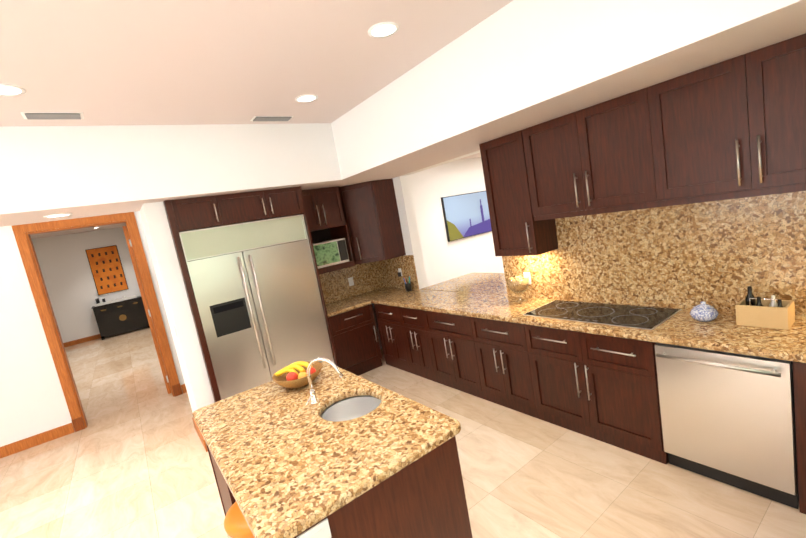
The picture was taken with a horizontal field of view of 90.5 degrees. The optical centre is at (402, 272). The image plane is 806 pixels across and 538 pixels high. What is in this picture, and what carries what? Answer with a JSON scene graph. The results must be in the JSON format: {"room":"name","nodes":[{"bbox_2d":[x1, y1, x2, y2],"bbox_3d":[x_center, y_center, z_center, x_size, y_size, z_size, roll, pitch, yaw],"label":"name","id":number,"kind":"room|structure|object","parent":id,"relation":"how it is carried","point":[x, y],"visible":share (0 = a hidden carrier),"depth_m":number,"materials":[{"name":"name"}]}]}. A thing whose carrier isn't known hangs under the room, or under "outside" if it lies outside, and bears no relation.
{"room":"kitchen","nodes":[
{"label":"kitchen","id":0,"kind":"room"},
{"bbox_2d":[192,418,207,451],"bbox_3d":[-2.130,1.684,4.190,0.029,0.125,0.716,-16,10,-35],"label":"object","id":1,"kind":"structure","parent":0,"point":[195,425],"depth_m":4.10,"materials":[{"name":"brown wood"}]},
{"bbox_2d":[0,150,503,446],"bbox_3d":[-2.675,-0.076,6.725,15.300,3.050,15.250,-16,10,-35],"label":"wall","id":2,"kind":"structure","parent":0,"point":[32,400],"depth_m":5.29,"materials":[{"name":"white paint"}]},
{"bbox_2d":[0,423,74,458],"bbox_3d":[-6.065,2.472,3.581,4.924,0.125,0.017,-16,10,-35],"label":"baseboard","id":3,"kind":"structure","parent":2,"relation":"attached to","point":[33,441],"depth_m":4.77,"materials":[{"name":"brown wood"}]},
{"bbox_2d":[63,334,100,346],"bbox_3d":[-10.236,2.240,10.518,6.268,0.125,0.017,-16,10,-35],"label":"baseboard","id":4,"kind":"structure","parent":2,"relation":"attached to","point":[86,339],"depth_m":11.32,"materials":[{"name":"brown wood"}]},
{"bbox_2d":[12,212,182,431],"bbox_3d":[-3.888,0.586,5.219,1.213,2.595,0.200,-16,10,-35],"label":"door frame","id":5,"kind":"structure","parent":2,"relation":"attached to","point":[23,233],"depth_m":4.96,"materials":[{"name":"brown wood"}]},
{"bbox_2d":[85,245,127,294],"bbox_3d":[-8.618,-0.081,11.640,0.740,1.340,0.034,-16,10,-35],"label":"picture","id":6,"kind":"object","parent":2,"relation":"attached to","point":[106,267],"visible":1,"depth_m":11.62,"materials":[{"name":"orange"}]},
{"bbox_2d":[122,226,170,393],"bbox_3d":[-3.772,0.537,5.940,0.136,2.428,1.121,-16,10,-35],"label":"door leaf","id":7,"kind":"structure","parent":2,"relation":"in","point":[137,274],"depth_m":5.56,"materials":[{"name":"brown wood"}]},
{"bbox_2d":[181,384,186,392],"bbox_3d":[-1.279,1.136,6.999,4.690,0.125,0.017,-16,10,-35],"label":"baseboard","id":8,"kind":"structure","parent":2,"relation":"attached to","point":[183,386],"depth_m":5.68,"materials":[{"name":"brown wood"}]},
{"bbox_2d":[163,195,230,237],"bbox_3d":[-2.186,-0.577,4.157,0.436,0.293,0.878,-16,10,-35],"label":"upper cabinet","id":9,"kind":"object","parent":2,"relation":"attached to","point":[191,214],"depth_m":3.79,"materials":[{"name":"brown wood"}]},
{"bbox_2d":[223,190,274,224],"bbox_3d":[-1.866,-0.667,4.386,0.558,0.293,0.878,-16,10,-35],"label":"upper cabinet","id":10,"kind":"object","parent":2,"relation":"attached to","point":[244,207],"depth_m":4.07,"materials":[{"name":"brown wood"}]},
{"bbox_2d":[271,186,305,218],"bbox_3d":[-1.543,-0.757,4.617,0.442,0.293,0.878,-16,10,-35],"label":"upper cabinet","id":11,"kind":"object","parent":2,"relation":"attached to","point":[286,201],"depth_m":4.31,"materials":[{"name":"brown wood"}]},
{"bbox_2d":[302,186,345,230],"bbox_3d":[-1.175,-0.787,5.114,0.667,0.498,0.498,-16,10,-35],"label":"upper cabinet","id":12,"kind":"object","parent":2,"relation":"attached to","point":[323,207],"depth_m":4.95,"materials":[{"name":"brown wood"}]},
{"bbox_2d":[319,261,382,303],"bbox_3d":[-0.854,0.134,5.651,1.379,0.469,0.020,-16,10,-35],"label":"backsplash","id":13,"kind":"structure","parent":2,"relation":"attached to","point":[367,277],"depth_m":5.72,"materials":[{"name":"brown stone"}]},
{"bbox_2d":[348,277,353,285],"bbox_3d":[-0.744,0.127,5.714,0.075,0.120,0.008,-16,10,-35],"label":"electrical outlet plate","id":14,"kind":"object","parent":2,"relation":"attached to","point":[350,280],"depth_m":5.71,"materials":[{"name":"white plastic"}]},
{"bbox_2d":[330,179,405,266],"bbox_3d":[-0.536,-0.674,5.463,0.728,1.038,0.678,-16,10,-35],"label":"upper cabinet","id":15,"kind":"object","parent":2,"relation":"attached to","point":[363,219],"depth_m":5.25,"materials":[{"name":"brown wood"}]},
{"bbox_2d":[313,238,348,268],"bbox_3d":[-1.073,-0.238,5.186,0.590,0.309,0.395,-16,10,-35],"label":"microwave oven","id":16,"kind":"object","parent":15,"relation":"in","point":[331,252],"visible":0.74,"depth_m":5.06,"materials":[{"name":"silver metal"}]},
{"bbox_2d":[379,255,418,288],"bbox_3d":[-0.066,-0.012,5.690,0.019,0.469,0.814,-16,10,-35],"label":"backsplash","id":17,"kind":"structure","parent":2,"relation":"attached to","point":[406,263],"depth_m":5.65,"materials":[{"name":"brown stone"}]},
{"bbox_2d":[398,268,401,276],"bbox_3d":[-0.049,-0.003,5.626,0.030,0.115,0.070,-16,10,-35],"label":"electrical outlet plate","id":18,"kind":"object","parent":2,"relation":"attached to","point":[399,269],"depth_m":5.62,"materials":[{"name":"white plastic"}]},
{"bbox_2d":[441,191,491,241],"bbox_3d":[1.198,-1.038,7.155,1.200,0.760,0.044,-16,10,-35],"label":"picture","id":19,"kind":"object","parent":2,"relation":"attached to","point":[466,215],"visible":0.81,"depth_m":7.08,"materials":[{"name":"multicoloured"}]},
{"bbox_2d":[479,128,565,255],"bbox_3d":[1.064,-0.692,3.567,0.328,1.038,0.528,-16,10,-35],"label":"upper cabinet","id":20,"kind":"object","parent":2,"relation":"attached to","point":[517,227],"depth_m":3.47,"materials":[{"name":"brown wood"}]},
{"bbox_2d":[523,272,530,283],"bbox_3d":[1.214,0.054,3.898,0.007,0.120,0.075,-16,10,-35],"label":"electrical outlet plate","id":21,"kind":"object","parent":2,"relation":"attached to","point":[525,273],"depth_m":3.88,"materials":[{"name":"white plastic"}]},
{"bbox_2d":[527,83,670,216],"bbox_3d":[1.446,-0.846,2.972,0.328,0.707,1.008,-16,10,-35],"label":"upper cabinet","id":22,"kind":"object","parent":2,"relation":"attached to","point":[610,154],"depth_m":2.78,"materials":[{"name":"brown wood"}]},
{"bbox_2d":[502,191,805,316],"bbox_3d":[1.947,-0.137,2.822,0.019,0.800,3.161,-16,10,-35],"label":"backsplash","id":23,"kind":"structure","parent":2,"relation":"attached to","point":[720,255],"depth_m":2.81,"materials":[{"name":"beige stone"}]},
{"bbox_2d":[659,33,805,200],"bbox_3d":[1.961,-0.837,2.255,0.328,0.707,1.013,-16,10,-35],"label":"upper cabinet","id":24,"kind":"object","parent":2,"relation":"attached to","point":[734,128],"depth_m":2.17,"materials":[{"name":"brown wood"}]},
{"bbox_2d":[0,327,805,537],"bbox_3d":[-2.364,1.429,6.967,15.500,0.060,15.550,-16,10,-35],"label":"floor","id":25,"kind":"structure","parent":0,"point":[132,460],"depth_m":3.19,"materials":[{"name":"tile"}]},
{"bbox_2d":[92,296,149,339],"bbox_3d":[-8.187,1.290,11.661,1.240,0.950,0.510,-16,10,-35],"label":"sideboard","id":26,"kind":"object","parent":25,"relation":"on","point":[120,317],"visible":0.9,"depth_m":11.44,"materials":[{"name":"black paint"}]},
{"bbox_2d":[94,295,136,306],"bbox_3d":[-8.330,0.740,11.558,1.000,0.200,0.400,-16,10,-35],"label":"tray","id":27,"kind":"object","parent":26,"relation":"on","point":[112,300],"visible":1,"depth_m":11.42,"materials":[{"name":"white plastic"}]},
{"bbox_2d":[224,502,254,537],"bbox_3d":[-0.674,1.467,2.057,0.455,0.630,0.453,-16,10,-35],"label":"bar stool","id":28,"kind":"object","parent":25,"relation":"on","point":[236,525],"visible":0.15,"depth_m":1.90,"materials":[{"name":"orange plastic"}]},
{"bbox_2d":[179,214,333,399],"bbox_3d":[-1.643,0.519,4.542,1.244,2.130,0.893,-16,10,-35],"label":"refrigerator","id":29,"kind":"object","parent":25,"relation":"on","point":[258,298],"visible":0.79,"depth_m":4.14,"materials":[{"name":"silver metal"}]},
{"bbox_2d":[206,396,355,516],"bbox_3d":[-0.737,1.270,2.707,0.906,0.854,0.634,-16,10,-35],"label":"base cabinet","id":30,"kind":"object","parent":25,"relation":"on","point":[227,498],"depth_m":2.53,"materials":[{"name":"brown wood"}]},
{"bbox_2d":[192,362,460,537],"bbox_3d":[-0.550,0.835,2.276,0.975,0.045,1.575,-16,10,-35],"label":"countertop","id":31,"kind":"structure","parent":30,"relation":"on","point":[290,464],"depth_m":1.92,"materials":[{"name":"stone"}]},
{"bbox_2d":[272,361,321,388],"bbox_3d":[-0.725,0.698,2.762,0.344,0.149,0.344,-16,10,-35],"label":"fruit bowl","id":32,"kind":"object","parent":31,"relation":"on","point":[293,375],"visible":0.96,"depth_m":2.72,"materials":[{"name":"wicker"}]},
{"bbox_2d":[305,357,380,420],"bbox_3d":[-0.329,0.727,2.329,0.403,0.505,0.428,-16,10,-35],"label":"sink faucet","id":33,"kind":"object","parent":31,"relation":"in","point":[350,408],"visible":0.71,"depth_m":2.48,"materials":[{"name":"silver metal"}]},
{"bbox_2d":[328,304,381,375],"bbox_3d":[-0.797,0.906,5.316,0.748,0.869,0.646,-16,10,-35],"label":"base cabinet","id":34,"kind":"object","parent":25,"relation":"on","point":[356,342],"visible":0.58,"depth_m":5.12,"materials":[{"name":"brown wood"}]},
{"bbox_2d":[294,436,472,537],"bbox_3d":[-0.126,1.281,1.855,0.906,0.854,0.314,-16,10,-35],"label":"base cabinet","id":35,"kind":"object","parent":25,"relation":"on","point":[424,496],"depth_m":1.79,"materials":[{"name":"brown wood"}]},
{"bbox_2d":[374,303,413,373],"bbox_3d":[0.110,0.757,5.223,0.608,0.868,0.674,-16,10,-35],"label":"base cabinet","id":36,"kind":"object","parent":25,"relation":"on","point":[391,325],"depth_m":5.03,"materials":[{"name":"brown wood"}]},
{"bbox_2d":[402,307,437,382],"bbox_3d":[0.403,0.762,4.814,0.608,0.868,0.587,-16,10,-35],"label":"base cabinet","id":37,"kind":"object","parent":25,"relation":"on","point":[417,325],"depth_m":4.59,"materials":[{"name":"brown wood"}]},
{"bbox_2d":[426,311,485,399],"bbox_3d":[0.747,0.768,4.335,0.608,0.868,0.846,-16,10,-35],"label":"base cabinet","id":38,"kind":"object","parent":25,"relation":"on","point":[457,357],"depth_m":4.10,"materials":[{"name":"brown wood"}]},
{"bbox_2d":[474,317,541,419],"bbox_3d":[1.137,0.775,3.791,0.608,0.868,0.746,-16,10,-35],"label":"base cabinet","id":39,"kind":"object","parent":25,"relation":"on","point":[510,370],"depth_m":3.55,"materials":[{"name":"brown wood"}]},
{"bbox_2d":[530,325,668,464],"bbox_3d":[1.586,0.783,3.167,0.608,0.868,1.043,-16,10,-35],"label":"base cabinet","id":40,"kind":"object","parent":25,"relation":"on","point":[603,388],"depth_m":2.88,"materials":[{"name":"brown wood"}]},
{"bbox_2d":[655,343,798,508],"bbox_3d":[2.042,0.802,2.462,0.636,0.866,0.625,-16,10,-35],"label":"dishwasher","id":41,"kind":"object","parent":25,"relation":"on","point":[727,418],"visible":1,"depth_m":2.26,"materials":[{"name":"silver metal"}]},
{"bbox_2d":[793,362,805,513],"bbox_3d":[2.355,0.796,2.095,0.608,0.868,0.325,-16,10,-35],"label":"base cabinet","id":42,"kind":"object","parent":25,"relation":"on","point":[799,369],"depth_m":2.03,"materials":[{"name":"brown wood"}]},
{"bbox_2d":[0,0,805,238],"bbox_3d":[-2.897,-1.319,6.550,15.300,0.740,15.250,-16,10,-35],"label":"ceiling","id":43,"kind":"structure","parent":0,"point":[170,99],"depth_m":2.67,"materials":[{"name":"beige paint"}]},
{"bbox_2d":[0,84,25,95],"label":"recessed light","id":44,"kind":"object","parent":43,"relation":"in","point":[5,89],"depth_m":2.38,"materials":[{"name":"white"}]},
{"bbox_2d":[20,112,83,119],"bbox_3d":[-2.497,-1.118,2.857,0.340,0.016,0.150,-16,10,-35],"label":"ceiling vent","id":45,"kind":"object","parent":43,"relation":"in","point":[49,115],"depth_m":2.83,"materials":[{"name":"white metal"}]},
{"bbox_2d":[43,213,72,217],"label":"recessed light","id":46,"kind":"object","parent":43,"relation":"in","point":[63,214],"depth_m":3.37,"materials":[{"name":"white"}]},
{"bbox_2d":[250,116,292,120],"bbox_3d":[-1.258,-1.478,3.841,0.380,0.016,0.150,-16,10,-35],"label":"ceiling vent","id":47,"kind":"object","parent":43,"relation":"in","point":[256,118],"depth_m":3.80,"materials":[{"name":"white metal"}]},
{"bbox_2d":[295,94,317,102],"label":"recessed light","id":48,"kind":"object","parent":43,"relation":"in","point":[308,97],"depth_m":3.43,"materials":[{"name":"white"}]},
{"bbox_2d":[368,22,398,37],"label":"recessed light","id":49,"kind":"object","parent":43,"relation":"in","point":[383,28],"depth_m":2.44,"materials":[{"name":"white"}]},
{"bbox_3d":[-0.009,1.532,-0.130,5.948,0.869,0.667,-16,10,-35],"label":"base cabinet","id":50,"kind":"object","parent":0,"visible":0},
{"bbox_2d":[325,297,372,316],"bbox_3d":[-0.884,0.460,5.256,0.740,0.045,0.634,-16,10,-35],"label":"countertop","id":51,"kind":"structure","parent":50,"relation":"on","point":[347,304],"depth_m":5.18,"materials":[{"name":"beige stone"}]},
{"bbox_2d":[422,273,506,292],"bbox_3d":[1.081,0.134,5.077,1.000,0.045,1.530,-16,10,-35],"label":"countertop","id":52,"kind":"structure","parent":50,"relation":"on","point":[491,282],"depth_m":5.20,"materials":[{"name":"beige stone"}]},
{"bbox_2d":[352,287,805,362],"bbox_3d":[0.909,0.328,3.922,0.652,0.045,4.890,-16,10,-35],"label":"countertop","id":53,"kind":"structure","parent":50,"relation":"on","point":[482,295],"depth_m":2.68,"materials":[{"name":"beige stone"}]},
{"bbox_2d":[403,276,411,291],"bbox_3d":[0.065,0.151,5.376,0.093,0.192,0.093,-9,8,8],"label":"utensil holder","id":54,"kind":"object","parent":53,"relation":"on","point":[408,287],"visible":1,"depth_m":5.35,"materials":[{"name":"black plastic"}]},
{"bbox_2d":[507,275,529,302],"bbox_3d":[1.108,0.153,3.812,0.224,0.254,0.224,-16,10,-35],"label":"bowl","id":55,"kind":"object","parent":53,"relation":"on","point":[519,283],"visible":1,"depth_m":3.75,"materials":[{"name":"clear glass"}]},
{"bbox_2d":[523,300,681,329],"bbox_3d":[1.502,0.308,3.117,0.480,0.007,1.010,-16,10,-35],"label":"cooktop","id":56,"kind":"object","parent":53,"relation":"in","point":[644,317],"visible":1,"depth_m":3.02,"materials":[{"name":"black glass"}]},
{"bbox_2d":[690,301,718,321],"bbox_3d":[1.940,0.245,2.576,0.150,0.125,0.150,-16,10,-35],"label":"ceramic jar","id":57,"kind":"object","parent":53,"relation":"on","point":[703,311],"visible":1,"depth_m":2.54,"materials":[{"name":"white ceramic"}]},
{"bbox_2d":[735,286,794,329],"bbox_3d":[2.134,0.195,2.357,0.160,0.215,0.230,-16,10,-35],"label":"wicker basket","id":58,"kind":"object","parent":53,"relation":"on","point":[753,311],"visible":1,"depth_m":2.33,"materials":[{"name":"beige wicker"}]}
]}

